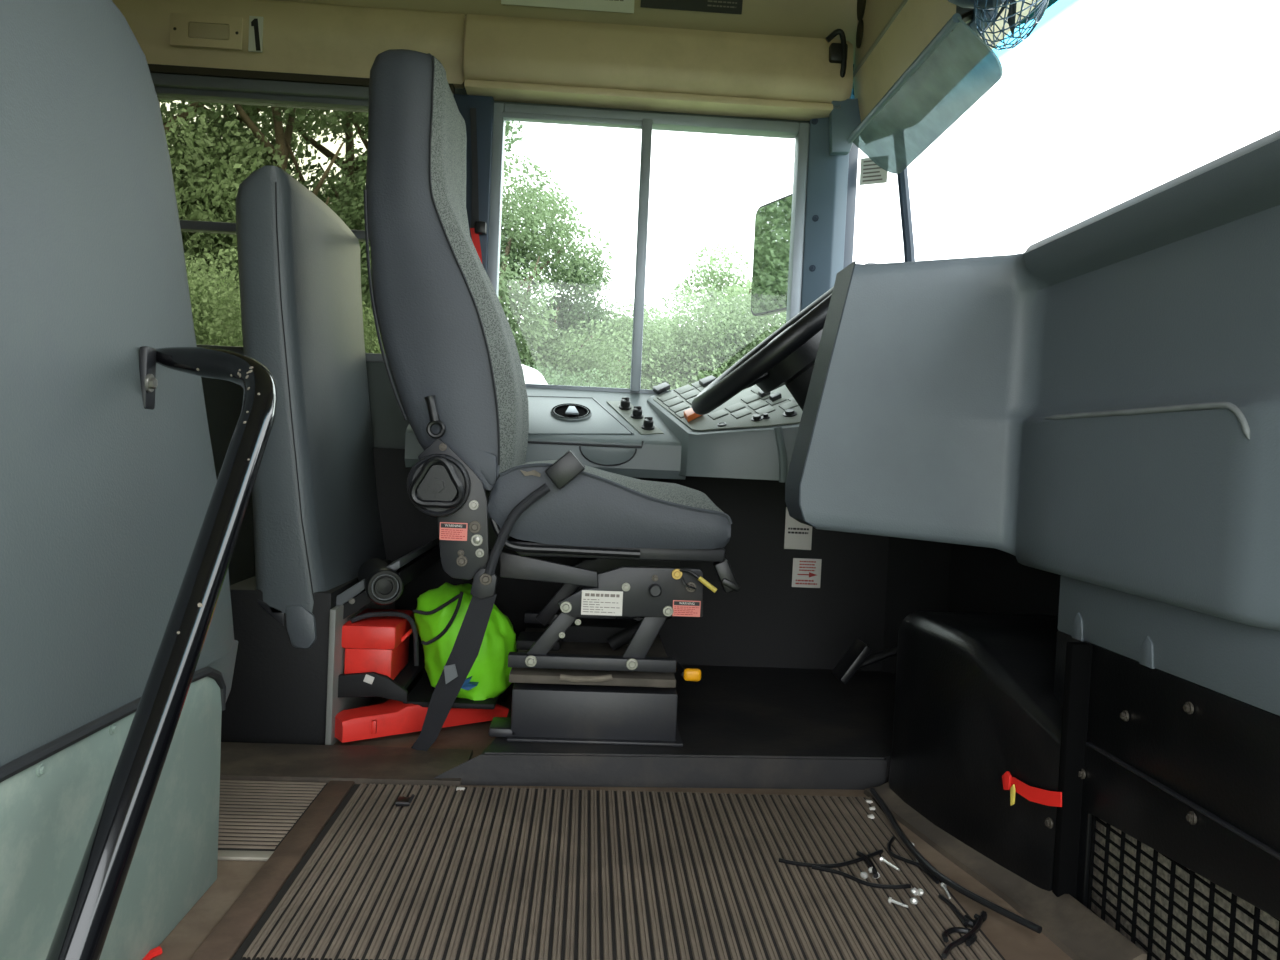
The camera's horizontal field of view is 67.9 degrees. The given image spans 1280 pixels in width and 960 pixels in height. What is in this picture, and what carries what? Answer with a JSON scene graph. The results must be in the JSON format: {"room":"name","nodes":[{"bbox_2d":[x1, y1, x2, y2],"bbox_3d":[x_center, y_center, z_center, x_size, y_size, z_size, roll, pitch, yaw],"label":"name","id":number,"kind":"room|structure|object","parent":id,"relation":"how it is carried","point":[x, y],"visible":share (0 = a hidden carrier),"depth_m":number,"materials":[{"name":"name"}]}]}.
{"room":"bus interior","nodes":[
{"label":"bus interior","id":0,"kind":"room"},
{"bbox_2d":[201,87,808,671],"bbox_3d":[-1.886,-0.428,2.414,4.860,1.740,0.075,3,2,-3],"label":"wall","id":1,"kind":"structure","parent":0,"point":[223,399],"depth_m":2.45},
{"bbox_2d":[155,87,387,362],"bbox_3d":[-0.884,-0.649,2.447,0.785,0.670,0.050,3,2,-3],"label":"window","id":2,"kind":"structure","parent":1,"relation":"in","point":[163,93],"depth_m":2.42,"materials":[{"name":"grey metal"}]},
{"bbox_2d":[112,0,465,99],"bbox_3d":[-1.062,-1.091,2.374,1.242,0.218,0.060,3,2,-3],"label":"panel","id":3,"kind":"object","parent":1,"relation":"attached to","point":[310,49],"visible":0.54,"depth_m":2.37,"materials":[{"name":"beige paint"}]},
{"bbox_2d":[170,13,242,49],"bbox_3d":[-1.068,-1.105,2.339,0.174,0.078,0.008,3,2,-3],"label":"cover plate","id":4,"kind":"object","parent":3,"relation":"attached to","point":[192,30],"visible":1,"depth_m":2.34,"materials":[{"name":"beige paint"}]},
{"bbox_2d":[248,16,263,52],"bbox_3d":[-0.949,-1.102,2.348,0.033,0.086,0.006,3,2,-3],"label":"decal","id":5,"kind":"object","parent":3,"relation":"attached to","point":[255,44],"visible":1,"depth_m":2.35},
{"bbox_2d":[453,94,494,272],"bbox_3d":[-0.445,-0.537,2.467,0.102,0.885,0.095,3,2,-3],"label":"pillar","id":6,"kind":"structure","parent":1,"relation":"in","point":[484,105],"depth_m":2.41,"materials":[{"name":"grey metal"}]},
{"bbox_2d":[470,108,486,261],"bbox_3d":[-0.411,-0.710,2.400,0.056,0.457,0.024,3,2,-3],"label":"belt","id":7,"kind":"object","parent":6,"relation":"hanging from","point":[478,227],"visible":0.91,"depth_m":2.40,"materials":[{"name":"red fabric"}]},
{"bbox_2d":[487,103,809,393],"bbox_3d":[0.016,-0.579,2.481,0.820,0.740,0.063,3,2,-3],"label":"window","id":8,"kind":"structure","parent":1,"relation":"in","point":[648,122],"depth_m":2.45,"materials":[{"name":"metal"}]},
{"bbox_2d":[463,14,852,120],"bbox_3d":[0.049,-1.048,2.405,0.970,0.188,0.118,3,2,-3],"label":"panel","id":9,"kind":"object","parent":1,"relation":"attached to","point":[507,59],"visible":0.87,"depth_m":2.36,"materials":[{"name":"beige paint"}]},
{"bbox_2d":[826,29,847,77],"bbox_3d":[0.488,-1.061,2.392,0.057,0.124,0.070,3,2,-3],"label":"coat hook","id":10,"kind":"object","parent":9,"relation":"attached to","point":[838,52],"visible":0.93,"depth_m":2.36,"materials":[{"name":"black plastic"}]},
{"bbox_2d":[751,194,791,316],"bbox_3d":[0.470,-0.658,2.773,0.106,0.627,0.366,2,2,-25],"label":"mirror","id":11,"kind":"object","parent":1,"relation":"attached to","point":[772,230],"visible":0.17,"depth_m":2.82,"materials":[{"name":"green mirror"}]},
{"bbox_2d":[847,8,1002,173],"bbox_3d":[0.571,-0.779,1.952,0.115,0.170,0.751,3,2,-1],"label":"sun visor","id":12,"kind":"object","parent":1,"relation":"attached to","point":[956,68],"visible":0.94,"depth_m":1.85,"materials":[{"name":"teal plastic"}]},
{"bbox_2d":[853,0,1041,121],"bbox_3d":[0.693,-1.091,1.241,0.178,0.543,2.375,3,2,-3],"label":"header","id":13,"kind":"object","parent":1,"relation":"attached to","point":[890,34],"visible":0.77,"depth_m":2.14,"materials":[{"name":"beige paint"}]},
{"bbox_2d":[948,0,1048,50],"bbox_3d":[0.568,-0.791,1.557,0.161,0.214,0.308,3,2,-3],"label":"fan","id":14,"kind":"object","parent":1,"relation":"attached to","point":[985,12],"visible":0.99,"depth_m":1.50,"materials":[{"name":"metal"}]},
{"bbox_2d":[276,0,856,63],"bbox_3d":[-1.762,-1.330,1.122,4.890,0.390,2.672,3,2,-3],"label":"ceiling","id":15,"kind":"structure","parent":0,"point":[795,18],"depth_m":2.43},
{"bbox_2d":[501,0,634,12],"bbox_3d":[-0.181,-1.226,2.393,0.335,0.068,0.024,3,2,-3],"label":"paper notice","id":16,"kind":"object","parent":15,"relation":"attached to","point":[622,6],"visible":1,"depth_m":2.40,"materials":[{"name":"grey"}]},
{"bbox_2d":[640,0,742,13],"bbox_3d":[0.133,-1.232,2.408,0.259,0.074,0.025,3,2,-3],"label":"notice","id":17,"kind":"object","parent":15,"relation":"attached to","point":[715,6],"visible":1,"depth_m":2.42,"materials":[{"name":"black plastic"}]},
{"bbox_2d":[150,672,1072,959],"bbox_3d":[-1.690,0.509,1.179,5.200,0.040,2.500,3,2,-3],"label":"floor","id":18,"kind":"structure","parent":0,"point":[1013,940],"depth_m":1.31,"materials":[{"name":"brown wood"}]},
{"bbox_2d":[0,0,237,959],"bbox_3d":[-0.601,-0.011,0.696,0.193,1.126,1.333,3,2,-3],"label":"panel","id":19,"kind":"object","parent":18,"relation":"on","point":[105,497],"visible":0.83,"depth_m":0.99,"materials":[{"name":"grey plastic"}]},
{"bbox_2d":[45,346,276,959],"bbox_3d":[-0.444,0.246,0.842,0.162,0.782,0.727,2,2,-15],"label":"handrail","id":20,"kind":"object","parent":19,"relation":"attached to","point":[86,918],"visible":1,"depth_m":0.86,"materials":[{"name":"black metal"}]},
{"bbox_2d":[142,946,162,959],"bbox_3d":[-0.556,0.540,1.069,0.015,0.010,0.046,3,2,7],"label":"scrap","id":21,"kind":"object","parent":18,"relation":"on","point":[157,951],"visible":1,"depth_m":1.08,"materials":[{"name":"red plastic"}]},
{"bbox_2d":[218,850,273,860],"bbox_3d":[-0.782,0.523,1.335,0.530,0.006,0.023,3,2,-3],"label":"strip","id":22,"kind":"object","parent":18,"relation":"on","point":[237,855],"visible":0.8,"depth_m":1.34,"materials":[{"name":"metal"}]},
{"bbox_2d":[190,781,354,959],"bbox_3d":[-0.501,0.535,1.348,0.043,0.007,0.610,3,2,-3],"label":"strip","id":23,"kind":"object","parent":18,"relation":"on","point":[234,927],"visible":1,"depth_m":1.27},
{"bbox_2d":[218,780,327,850],"bbox_3d":[-0.792,0.518,1.487,0.525,0.006,0.282,3,2,-3],"label":"floor mat","id":24,"kind":"object","parent":18,"relation":"on","point":[253,815],"visible":0.35,"depth_m":1.50,"materials":[{"name":"rubber"}]},
{"bbox_2d":[221,165,440,744],"bbox_3d":[-0.649,-0.049,2.127,0.347,1.112,0.622,3,2,-3],"label":"barrier","id":25,"kind":"object","parent":18,"relation":"on","point":[316,516],"visible":0.88,"depth_m":1.84,"materials":[{"name":"plastic"}]},
{"bbox_2d":[358,558,403,604],"bbox_3d":[-0.526,0.204,1.920,0.072,0.077,0.148,2,2,-24],"label":"canister","id":26,"kind":"object","parent":25,"relation":"attached to","point":[383,585],"visible":0.98,"depth_m":1.86,"materials":[{"name":"black plastic"}]},
{"bbox_2d":[220,743,472,786],"bbox_3d":[-0.693,0.511,1.730,0.751,0.015,0.186,3,2,-3],"label":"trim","id":27,"kind":"structure","parent":18,"relation":"on","point":[368,765],"depth_m":1.71,"materials":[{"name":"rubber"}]},
{"bbox_2d":[335,699,508,742],"bbox_3d":[-0.450,0.479,1.970,0.370,0.054,0.094,1,2,-38],"label":"case","id":28,"kind":"object","parent":18,"relation":"on","point":[391,717],"visible":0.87,"depth_m":1.90,"materials":[{"name":"red plastic"}]},
{"bbox_2d":[338,639,508,708],"bbox_3d":[-0.463,0.447,2.115,0.316,0.140,0.478,3,2,-3],"label":"bracket","id":29,"kind":"object","parent":18,"relation":"on","point":[366,684],"visible":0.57,"depth_m":1.93,"materials":[{"name":"black plastic"}]},
{"bbox_2d":[341,609,413,679],"bbox_3d":[-0.536,0.344,1.983,0.127,0.118,0.199,3,2,-3],"label":"box","id":30,"kind":"object","parent":29,"relation":"on","point":[380,645],"visible":0.85,"depth_m":1.89,"materials":[{"name":"plastic"}]},
{"bbox_2d":[350,611,418,665],"bbox_3d":[-0.516,0.323,1.927,0.140,0.114,0.016,2,2,-23],"label":"cord","id":31,"kind":"object","parent":30,"relation":"attached to","point":[408,618],"visible":1,"depth_m":1.93,"materials":[{"name":"black rubber"}]},
{"bbox_2d":[403,669,498,708],"bbox_3d":[-0.400,0.451,2.143,0.186,0.012,0.430,3,2,-3],"label":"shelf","id":32,"kind":"object","parent":29,"relation":"attached to","point":[421,694],"depth_m":1.95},
{"bbox_2d":[413,581,513,700],"bbox_3d":[-0.366,0.333,2.009,0.219,0.234,0.203,3,2,-3],"label":"drawstring bag","id":33,"kind":"object","parent":29,"relation":"on","point":[440,616],"visible":0.78,"depth_m":1.95,"materials":[{"name":"fabric"}]},
{"bbox_2d":[461,675,477,689],"bbox_3d":[-0.362,0.406,1.932,0.067,0.032,0.044,3,2,-3],"label":"print","id":34,"kind":"object","parent":33,"relation":"attached to","point":[471,682],"depth_m":1.92},
{"bbox_2d":[231,783,1004,959],"bbox_3d":[-0.024,0.555,1.379,0.910,0.008,0.570,3,2,-3],"label":"floor mat","id":35,"kind":"object","parent":18,"relation":"on","point":[473,873],"visible":0.98,"depth_m":1.30,"materials":[{"name":"rubber"}]},
{"bbox_2d":[395,794,414,805],"bbox_3d":[-0.383,0.523,1.548,0.027,0.012,0.033,3,2,-3],"label":"clip","id":36,"kind":"object","parent":35,"relation":"on","point":[401,801],"visible":1,"depth_m":1.54,"materials":[{"name":"black plastic"}]},
{"bbox_2d":[779,849,883,867],"bbox_3d":[0.290,0.560,1.400,0.174,0.006,0.038,2,2,-17],"label":"cable tie","id":37,"kind":"object","parent":35,"relation":"on","point":[880,851],"visible":1,"depth_m":1.39,"materials":[{"name":"black plastic"}]},
{"bbox_2d":[812,865,910,888],"bbox_3d":[0.310,0.564,1.342,0.139,0.006,0.026,3,2,20],"label":"cable tie","id":38,"kind":"object","parent":35,"relation":"on","point":[883,886],"visible":1,"depth_m":1.33,"materials":[{"name":"black plastic"}]},
{"bbox_2d":[860,871,867,878],"bbox_3d":[0.319,0.562,1.352,0.010,0.008,0.010,3,2,-3],"label":"nut","id":39,"kind":"object","parent":35,"relation":"on","point":[863,875],"visible":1,"depth_m":1.35,"materials":[{"name":"metal"}]},
{"bbox_2d":[856,851,877,878],"bbox_3d":[0.334,0.561,1.387,0.014,0.007,0.079,2,2,-6],"label":"cable tie","id":40,"kind":"object","parent":35,"relation":"on","point":[867,859],"visible":1,"depth_m":1.39,"materials":[{"name":"black plastic"}]},
{"bbox_2d":[879,856,899,870],"bbox_3d":[0.365,0.564,1.393,0.008,0.008,0.040,2,2,-21],"label":"screw","id":41,"kind":"object","parent":35,"relation":"on","point":[881,859],"visible":1,"depth_m":1.40,"materials":[{"name":"metal"}]},
{"bbox_2d":[888,897,908,907],"bbox_3d":[0.345,0.566,1.270,0.008,0.008,0.028,1,2,-43],"label":"screw","id":42,"kind":"object","parent":35,"relation":"on","point":[890,900],"visible":1,"depth_m":1.27,"materials":[{"name":"metal"}]},
{"bbox_2d":[887,836,939,883],"bbox_3d":[0.395,0.564,1.414,0.032,0.006,0.154,2,2,-9],"label":"cable tie","id":43,"kind":"object","parent":35,"relation":"on","point":[892,838],"visible":1,"depth_m":1.40,"materials":[{"name":"black plastic"}]},
{"bbox_2d":[910,897,917,904],"bbox_3d":[0.369,0.567,1.279,0.011,0.008,0.011,3,2,-3],"label":"nut","id":44,"kind":"object","parent":35,"relation":"on","point":[913,900],"visible":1,"depth_m":1.28,"materials":[{"name":"metal"}]},
{"bbox_2d":[911,888,917,895],"bbox_3d":[0.378,0.567,1.308,0.011,0.010,0.010,3,2,-3],"label":"nut","id":45,"kind":"object","parent":35,"relation":"on","point":[914,891],"visible":1,"depth_m":1.30,"materials":[{"name":"metal"}]},
{"bbox_2d":[918,889,924,896],"bbox_3d":[0.386,0.567,1.307,0.011,0.009,0.012,3,2,-3],"label":"nut","id":46,"kind":"object","parent":35,"relation":"on","point":[921,892],"visible":1,"depth_m":1.30,"materials":[{"name":"metal"}]},
{"bbox_2d":[941,882,950,898],"bbox_3d":[0.423,0.569,1.314,0.008,0.008,0.041,3,2,9],"label":"screw","id":47,"kind":"object","parent":35,"relation":"on","point":[943,885],"visible":1,"depth_m":1.32,"materials":[{"name":"metal"}]},
{"bbox_2d":[938,894,967,925],"bbox_3d":[0.416,0.569,1.259,0.009,0.006,0.078,2,2,-7],"label":"scrap","id":48,"kind":"object","parent":35,"relation":"on","point":[950,904],"visible":1,"depth_m":1.26,"materials":[{"name":"black plastic"}]},
{"bbox_2d":[941,911,987,958],"bbox_3d":[0.406,0.570,1.195,0.038,0.010,0.148,4,2,41],"label":"cable tie","id":49,"kind":"object","parent":35,"relation":"on","point":[970,936],"visible":1,"depth_m":1.19,"materials":[{"name":"black plastic"}]},
{"bbox_2d":[434,665,895,789],"bbox_3d":[0.164,0.517,2.081,1.142,0.058,0.776,3,2,-3],"label":"platform","id":50,"kind":"object","parent":18,"relation":"on","point":[738,726],"visible":0.49,"depth_m":1.77,"materials":[{"name":"metal"}]},
{"bbox_2d":[363,49,739,750],"bbox_3d":[-0.177,-0.124,1.936,0.734,1.302,0.554,3,2,-3],"label":"seat","id":51,"kind":"object","parent":50,"relation":"on","point":[601,671],"depth_m":1.73,"materials":[{"name":"fabric"}]},
{"bbox_2d":[441,529,464,538],"bbox_3d":[-0.333,0.096,1.691,0.042,0.016,0.001,3,2,-3],"label":"print","id":52,"kind":"object","parent":51,"relation":"on","point":[445,533],"depth_m":1.69,"materials":[{"name":"red"}]},
{"bbox_2d":[583,599,616,612],"bbox_3d":[-0.071,0.231,1.740,0.067,0.024,0.001,3,2,-3],"label":"print","id":53,"kind":"object","parent":51,"relation":"attached to","point":[589,605],"depth_m":1.74,"materials":[{"name":"grey"}]},
{"bbox_2d":[585,593,619,596],"bbox_3d":[-0.069,0.211,1.739,0.063,0.005,0.001,3,2,-3],"label":"print","id":54,"kind":"object","parent":51,"relation":"on","point":[586,594],"depth_m":1.74,"materials":[{"name":"grey"}]},
{"bbox_2d":[487,466,730,548],"bbox_3d":[-0.067,0.042,1.972,0.445,0.149,0.496,3,2,-3],"label":"cushion","id":55,"kind":"object","parent":51,"relation":"on","point":[598,509],"depth_m":1.73,"materials":[{"name":"fabric"}]},
{"bbox_2d":[674,607,698,614],"bbox_3d":[0.086,0.241,1.748,0.045,0.014,0.001,3,2,-3],"label":"print","id":56,"kind":"object","parent":51,"relation":"on","point":[677,610],"depth_m":1.75,"materials":[{"name":"red"}]},
{"bbox_2d":[869,787,1041,933],"bbox_3d":[0.430,0.556,1.431,0.062,0.010,0.495,2,2,-11],"label":"cable","id":57,"kind":"object","parent":18,"relation":"on","point":[905,840],"visible":1,"depth_m":1.32,"materials":[{"name":"plastic"}]},
{"bbox_2d":[888,611,1062,890],"bbox_3d":[0.657,0.414,1.520,0.388,0.342,0.441,3,2,-3],"label":"engine cover","id":58,"kind":"object","parent":18,"relation":"on","point":[976,702],"visible":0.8,"depth_m":1.47,"materials":[{"name":"black plastic"}]},
{"bbox_2d":[1002,771,1061,806],"bbox_3d":[0.544,0.442,1.328,0.009,0.053,0.120,2,2,-15],"label":"strap","id":59,"kind":"object","parent":58,"relation":"attached to","point":[1037,795],"visible":1,"depth_m":1.33,"materials":[{"name":"red fabric"}]},
{"bbox_2d":[373,447,888,670],"bbox_3d":[0.008,0.208,2.467,1.500,0.522,0.070,3,2,-3],"label":"wall","id":60,"kind":"structure","parent":0,"point":[771,622],"depth_m":2.45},
{"bbox_2d":[405,387,685,479],"bbox_3d":[-0.218,-0.125,2.317,0.645,0.213,0.294,3,2,-3],"label":"console","id":61,"kind":"object","parent":60,"relation":"attached to","point":[620,433],"visible":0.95,"depth_m":2.21,"materials":[{"name":"plastic"}]},
{"bbox_2d":[551,403,591,420],"bbox_3d":[-0.167,-0.165,2.306,0.100,0.045,0.091,3,2,-3],"label":"round vent","id":62,"kind":"object","parent":61,"relation":"attached to","point":[559,411],"depth_m":2.30,"materials":[{"name":"plastic"}]},
{"bbox_2d":[647,375,802,482],"bbox_3d":[0.252,-0.152,2.300,0.462,0.297,0.423,3,2,-3],"label":"switch panel","id":63,"kind":"object","parent":61,"relation":"on","point":[753,434],"visible":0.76,"depth_m":2.16,"materials":[{"name":"grey plastic"}]},
{"bbox_2d":[653,382,670,393],"bbox_3d":[0.056,-0.237,2.454,0.055,0.036,0.037,1,2,-37],"label":"rocker switch","id":64,"kind":"object","parent":63,"relation":"attached to","point":[661,388],"depth_m":2.44,"materials":[{"name":"black plastic"}]},
{"bbox_2d":[699,375,715,386],"bbox_3d":[0.175,-0.256,2.461,0.057,0.037,0.037,1,2,-36],"label":"rocker switch","id":65,"kind":"object","parent":63,"relation":"attached to","point":[704,382],"depth_m":2.45,"materials":[{"name":"black plastic"}]},
{"bbox_2d":[758,390,770,397],"bbox_3d":[0.303,-0.213,2.322,0.040,0.027,0.022,1,2,-40],"label":"rocker switch","id":66,"kind":"object","parent":63,"relation":"attached to","point":[761,394],"depth_m":2.31,"materials":[{"name":"black plastic"}]},
{"bbox_2d":[769,392,781,401],"bbox_3d":[0.325,-0.200,2.285,0.039,0.026,0.022,1,2,-39],"label":"rocker switch","id":67,"kind":"object","parent":63,"relation":"attached to","point":[776,397],"depth_m":2.28,"materials":[{"name":"black plastic"}]},
{"bbox_2d":[784,507,811,549],"bbox_3d":[0.409,0.125,2.448,0.071,0.108,0.004,3,2,-3],"label":"sticker","id":68,"kind":"object","parent":60,"relation":"attached to","point":[798,535],"visible":0.58,"depth_m":2.45,"materials":[{"name":"white paper"}]},
{"bbox_2d":[792,558,821,587],"bbox_3d":[0.430,0.240,2.453,0.074,0.075,0.004,3,2,-3],"label":"sticker","id":69,"kind":"object","parent":60,"relation":"attached to","point":[806,573],"visible":1,"depth_m":2.45,"materials":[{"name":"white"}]},
{"bbox_2d":[800,92,860,311],"bbox_3d":[0.508,-0.512,2.490,0.168,1.020,0.150,3,2,-3],"label":"pillar","id":70,"kind":"structure","parent":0,"point":[832,161],"depth_m":2.46,"materials":[{"name":"grey metal"}]},
{"bbox_2d":[882,537,950,673],"bbox_3d":[0.767,0.167,1.298,0.375,0.860,2.550,3,2,-3],"label":"wall","id":71,"kind":"structure","parent":0,"point":[918,571],"depth_m":2.40,"materials":[{"name":"black plastic"}]},
{"bbox_2d":[852,0,1075,261],"bbox_3d":[0.764,-0.654,1.272,0.355,0.820,2.500,3,2,-3],"label":"window","id":72,"kind":"structure","parent":71,"relation":"in","point":[1054,7],"depth_m":2.41,"materials":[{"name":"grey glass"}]},
{"bbox_2d":[859,158,887,184],"bbox_3d":[0.608,-0.805,2.471,0.072,0.070,0.002,4,2,29],"label":"inspection sticker","id":73,"kind":"object","parent":72,"relation":"attached to","point":[870,172],"visible":0.8,"depth_m":2.47,"materials":[{"name":"grey"}]},
{"bbox_2d":[785,130,1279,715],"bbox_3d":[0.562,-0.070,1.290,0.605,0.576,2.320,3,2,-3],"label":"dashboard","id":74,"kind":"object","parent":71,"relation":"attached to","point":[1095,405],"visible":1,"depth_m":1.24,"materials":[{"name":"plastic"}]},
{"bbox_2d":[692,262,876,414],"bbox_3d":[0.315,-0.218,2.003,0.458,0.487,0.444,4,2,37],"label":"steering wheel","id":75,"kind":"object","parent":74,"relation":"attached to","point":[787,357],"visible":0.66,"depth_m":1.91,"materials":[{"name":"black plastic"}]},
{"bbox_2d":[1052,631,1279,959],"bbox_3d":[0.618,0.669,0.848,0.072,0.869,1.085,3,2,-3],"label":"panel","id":76,"kind":"object","parent":74,"relation":"attached to","point":[1168,818],"visible":0.91,"depth_m":1.11,"materials":[{"name":"black metal"}]},
{"bbox_2d":[1087,815,1279,959],"bbox_3d":[0.622,0.568,0.836,0.005,0.372,0.864,3,2,-3],"label":"grille","id":77,"kind":"object","parent":76,"relation":"attached to","point":[1199,844],"depth_m":1.06,"materials":[{"name":"black metal"}]},
{"bbox_2d":[948,543,1060,615],"bbox_3d":[0.776,0.268,1.928,0.020,0.620,1.150,3,2,-3],"label":"wall","id":78,"kind":"structure","parent":0,"point":[981,579],"depth_m":2.03,"materials":[{"name":"black plastic"}]},
{"bbox_2d":[832,639,897,683],"bbox_3d":[0.598,0.382,2.148,0.309,0.154,0.080,3,2,-3],"label":"pedal","id":79,"kind":"object","parent":78,"relation":"attached to","point":[857,657],"visible":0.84,"depth_m":2.13,"materials":[{"name":"black plastic"}]},
{"bbox_2d":[864,782,1146,959],"bbox_3d":[0.510,0.567,1.429,0.074,0.030,0.620,2,2,-13],"label":"floor","id":80,"kind":"structure","parent":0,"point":[1070,925],"depth_m":1.29,"materials":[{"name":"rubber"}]},
{"label":"outside","id":81,"kind":"structure","parent":0,"visible":0},
{"bbox_3d":[-0.597,1.227,10.027,80.000,0.100,70.000,3,2,-3],"label":"ground","id":82,"kind":"structure","parent":81,"visible":0},
{"bbox_2d":[162,101,249,255],"bbox_3d":[-9.996,-4.699,16.407,5.468,10.573,6.017,3,2,17],"label":"tree","id":83,"kind":"object","parent":82,"relation":"on","point":[172,142],"visible":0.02,"depth_m":16.38,"materials":[{"name":"green plant"}]},
{"bbox_2d":[184,247,242,346],"bbox_3d":[-5.995,-1.021,11.721,3.443,3.851,3.021,2,2,-31],"label":"tree","id":84,"kind":"object","parent":82,"relation":"on","point":[214,311],"visible":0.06,"depth_m":11.14,"materials":[{"name":"green plant"}]},
{"bbox_2d":[158,99,301,323],"bbox_3d":[-8.149,-4.392,15.434,5.266,10.181,5.794,2,2,-25],"label":"tree","id":85,"kind":"object","parent":82,"relation":"on","point":[197,212],"visible":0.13,"depth_m":14.84,"materials":[{"name":"green plant"}]},
{"bbox_2d":[160,99,340,261],"bbox_3d":[-8.334,-6.202,19.026,6.251,13.581,5.385,3,2,0],"label":"tree","id":86,"kind":"object","parent":82,"relation":"on","point":[307,154],"visible":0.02,"depth_m":17.87,"materials":[{"name":"green plant"}]},
{"bbox_2d":[161,99,377,347],"bbox_3d":[-6.439,-4.297,16.488,5.705,10.085,5.724,3,2,18],"label":"tree","id":87,"kind":"object","parent":82,"relation":"on","point":[277,113],"visible":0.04,"depth_m":16.21,"materials":[{"name":"green plant"}]},
{"bbox_2d":[196,102,378,341],"bbox_3d":[-5.958,-4.774,18.542,5.671,10.965,6.240,2,2,-25],"label":"tree","id":88,"kind":"object","parent":82,"relation":"on","point":[326,152],"visible":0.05,"depth_m":18.46,"materials":[{"name":"green plant"}]},
{"bbox_2d":[222,301,385,353],"bbox_3d":[-4.621,-0.899,13.596,2.838,3.617,3.235,2,2,-4],"label":"tree","id":89,"kind":"object","parent":82,"relation":"on","point":[370,334],"visible":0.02,"depth_m":13.32,"materials":[{"name":"green plant"}]},
{"bbox_2d":[312,111,545,350],"bbox_3d":[-4.100,-4.488,17.601,4.207,10.610,4.884,4,2,44],"label":"tree","id":90,"kind":"object","parent":82,"relation":"on","point":[359,177],"visible":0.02,"depth_m":16.36,"materials":[{"name":"green plant"}]},
{"bbox_2d":[522,364,547,384],"bbox_3d":[-2.284,-0.045,9.797,4.900,2.298,1.840,3,2,-3],"label":"van","id":91,"kind":"object","parent":82,"relation":"on","point":[531,376],"visible":0.04,"depth_m":8.94,"materials":[{"name":"white paint"}]},
{"bbox_2d":[498,152,615,384],"bbox_3d":[-2.387,-2.458,16.874,3.833,6.735,3.484,4,2,37],"label":"tree","id":92,"kind":"object","parent":82,"relation":"on","point":[547,239],"visible":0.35,"depth_m":16.34,"materials":[{"name":"green plant"}]},
{"bbox_2d":[506,229,615,381],"bbox_3d":[-1.636,-1.895,18.001,2.221,5.602,2.579,2,2,-7],"label":"tree","id":93,"kind":"object","parent":82,"relation":"on","point":[588,306],"visible":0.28,"depth_m":17.59,"materials":[{"name":"green plant"}]},
{"bbox_2d":[528,364,626,387],"bbox_3d":[-1.336,-0.271,13.008,2.400,2.684,2.106,2,2,-20],"label":"tree","id":94,"kind":"object","parent":82,"relation":"on","point":[556,380],"visible":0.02,"depth_m":12.63,"materials":[{"name":"green plant"}]},
{"bbox_2d":[514,319,648,388],"bbox_3d":[-1.353,-0.970,17.118,3.443,3.851,3.021,3,2,16],"label":"tree","id":95,"kind":"object","parent":82,"relation":"on","point":[564,351],"visible":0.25,"depth_m":16.13,"materials":[{"name":"green plant"}]},
{"bbox_2d":[530,292,699,389],"bbox_3d":[-0.523,-1.326,18.710,4.069,4.551,3.571,4,2,38],"label":"tree","id":96,"kind":"object","parent":82,"relation":"on","point":[648,356],"visible":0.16,"depth_m":18.10,"materials":[{"name":"green plant"}]},
{"bbox_2d":[608,309,716,374],"bbox_3d":[0.193,-1.427,21.269,3.662,4.668,4.174,1,2,-43],"label":"tree","id":97,"kind":"object","parent":82,"relation":"on","point":[646,309],"visible":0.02,"depth_m":19.73,"materials":[{"name":"green plant"}]},
{"bbox_2d":[628,307,761,389],"bbox_3d":[1.287,-1.282,19.992,4.069,4.551,3.571,2,2,-28],"label":"tree","id":98,"kind":"object","parent":82,"relation":"on","point":[717,348],"visible":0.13,"depth_m":18.81,"materials":[{"name":"green plant"}]},
{"bbox_2d":[660,242,777,379],"bbox_3d":[1.858,-2.128,21.117,3.511,6.206,3.522,3,2,5],"label":"tree","id":99,"kind":"object","parent":82,"relation":"on","point":[704,283],"visible":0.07,"depth_m":21.08,"materials":[{"name":"green plant"}]},
{"bbox_2d":[668,280,786,390],"bbox_3d":[2.483,-1.490,19.125,4.591,5.134,4.028,1,2,-43],"label":"tree","id":100,"kind":"object","parent":82,"relation":"on","point":[759,333],"visible":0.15,"depth_m":18.44,"materials":[{"name":"green plant"}]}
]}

